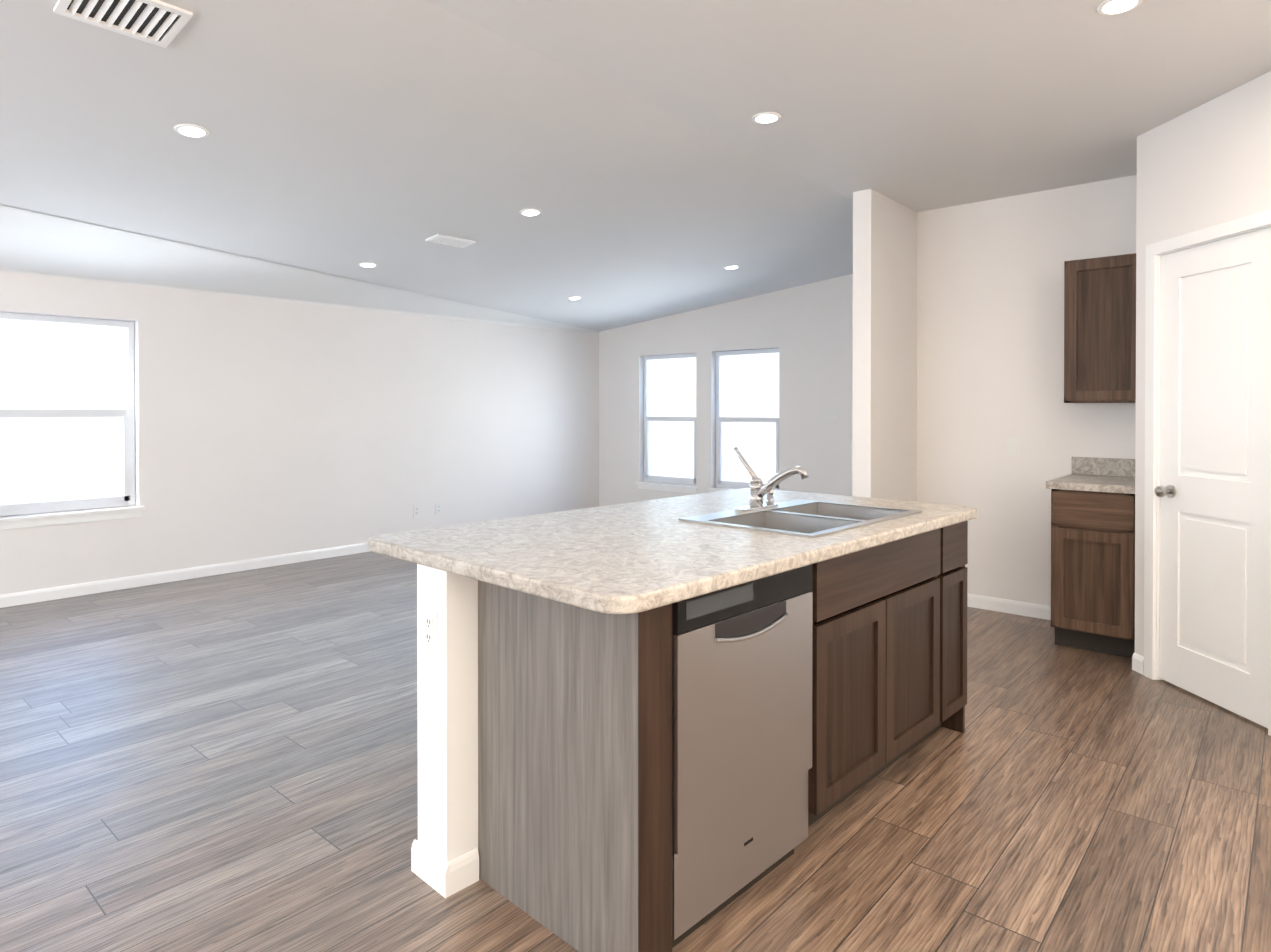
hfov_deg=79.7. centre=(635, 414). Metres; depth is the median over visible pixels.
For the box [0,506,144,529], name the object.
window sill
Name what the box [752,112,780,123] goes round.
recessed light
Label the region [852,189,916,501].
wall
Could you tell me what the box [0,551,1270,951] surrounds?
floor
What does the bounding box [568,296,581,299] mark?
recessed light
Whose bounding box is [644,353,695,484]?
window
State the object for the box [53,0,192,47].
ceiling vent
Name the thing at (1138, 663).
baseboard
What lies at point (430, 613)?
outlet
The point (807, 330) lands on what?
wall
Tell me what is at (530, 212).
recessed light
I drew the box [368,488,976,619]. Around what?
island countertop
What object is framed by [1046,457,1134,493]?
countertop
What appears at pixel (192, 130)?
recessed light
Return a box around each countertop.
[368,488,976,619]
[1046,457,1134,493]
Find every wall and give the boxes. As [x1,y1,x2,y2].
[0,272,598,594]
[599,274,852,505]
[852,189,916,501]
[917,175,1136,605]
[1135,71,1270,656]
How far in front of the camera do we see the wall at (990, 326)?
4.89 m
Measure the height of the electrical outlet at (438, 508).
0.116 m
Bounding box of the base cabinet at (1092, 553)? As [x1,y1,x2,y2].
[1046,457,1134,657]
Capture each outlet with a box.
[413,505,419,517]
[423,606,437,653]
[435,502,441,514]
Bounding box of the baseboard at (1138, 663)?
[1132,653,1143,674]
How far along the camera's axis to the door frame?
3.68 m
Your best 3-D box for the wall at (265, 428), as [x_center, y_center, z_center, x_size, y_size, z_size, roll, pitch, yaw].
[-3.810,-0.203,5.561,0.150,2.950,10.350,0,1,41]
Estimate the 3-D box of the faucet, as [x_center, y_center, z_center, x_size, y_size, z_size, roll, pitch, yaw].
[0.504,0.249,2.919,0.314,0.238,0.250,0,1,44]
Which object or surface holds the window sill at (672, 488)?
attached to the wall at (807, 330)
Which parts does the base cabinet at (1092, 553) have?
drawer, door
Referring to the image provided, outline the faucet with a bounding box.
[733,447,808,511]
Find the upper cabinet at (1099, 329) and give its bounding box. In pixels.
[1064,253,1135,402]
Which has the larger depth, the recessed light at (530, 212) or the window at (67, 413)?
the window at (67, 413)
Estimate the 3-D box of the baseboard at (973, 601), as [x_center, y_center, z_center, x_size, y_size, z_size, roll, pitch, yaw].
[2.306,1.233,4.962,0.960,0.085,0.013,0,1,41]
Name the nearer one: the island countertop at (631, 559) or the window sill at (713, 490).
the island countertop at (631, 559)
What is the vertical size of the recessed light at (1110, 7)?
0.007 m
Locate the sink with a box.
[678,499,921,537]
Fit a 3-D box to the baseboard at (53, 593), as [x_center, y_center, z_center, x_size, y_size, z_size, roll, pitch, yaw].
[-3.733,1.230,5.536,0.013,0.085,10.000,0,1,41]
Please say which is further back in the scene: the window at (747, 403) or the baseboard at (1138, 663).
the window at (747, 403)
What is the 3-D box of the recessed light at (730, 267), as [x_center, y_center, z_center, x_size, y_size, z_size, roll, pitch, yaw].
[0.824,-1.256,6.517,0.135,0.019,0.136,0,1,41]
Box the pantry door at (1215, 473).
[1159,227,1270,727]
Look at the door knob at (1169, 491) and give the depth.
3.59 m
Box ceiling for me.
[0,0,1270,334]
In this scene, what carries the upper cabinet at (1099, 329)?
attached to the wall at (990, 326)
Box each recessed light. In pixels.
[174,124,209,137]
[358,262,377,267]
[520,208,541,215]
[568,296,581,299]
[724,265,739,269]
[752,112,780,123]
[1096,0,1142,15]
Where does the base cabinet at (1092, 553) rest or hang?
on the floor
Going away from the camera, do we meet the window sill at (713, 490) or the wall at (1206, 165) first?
the wall at (1206, 165)
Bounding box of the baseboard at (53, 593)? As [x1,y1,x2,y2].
[0,542,369,607]
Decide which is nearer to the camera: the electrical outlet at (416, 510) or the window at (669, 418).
the electrical outlet at (416, 510)
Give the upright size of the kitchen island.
0.873 m
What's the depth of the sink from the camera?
2.83 m
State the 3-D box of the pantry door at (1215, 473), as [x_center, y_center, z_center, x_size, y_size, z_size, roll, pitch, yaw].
[2.568,0.257,3.367,0.035,2.035,0.610,0,0,-4]
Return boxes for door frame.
[1144,209,1270,735]
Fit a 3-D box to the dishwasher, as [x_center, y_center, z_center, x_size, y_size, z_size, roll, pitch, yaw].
[0.100,0.860,2.183,0.588,0.869,0.598,0,1,44]
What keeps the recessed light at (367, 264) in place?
attached to the ceiling
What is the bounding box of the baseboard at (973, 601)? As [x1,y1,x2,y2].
[967,593,1050,619]
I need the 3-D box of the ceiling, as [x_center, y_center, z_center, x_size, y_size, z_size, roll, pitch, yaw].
[-0.290,-1.210,2.477,9.500,0.576,10.350,0,1,41]
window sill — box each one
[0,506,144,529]
[636,482,697,493]
[708,488,726,491]
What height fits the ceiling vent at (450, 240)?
0.026 m
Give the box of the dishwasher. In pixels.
[672,564,812,947]
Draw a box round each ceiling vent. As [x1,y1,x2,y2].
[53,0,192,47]
[426,234,475,247]
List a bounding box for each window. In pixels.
[0,312,134,515]
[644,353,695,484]
[716,348,778,489]
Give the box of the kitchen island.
[404,524,967,951]

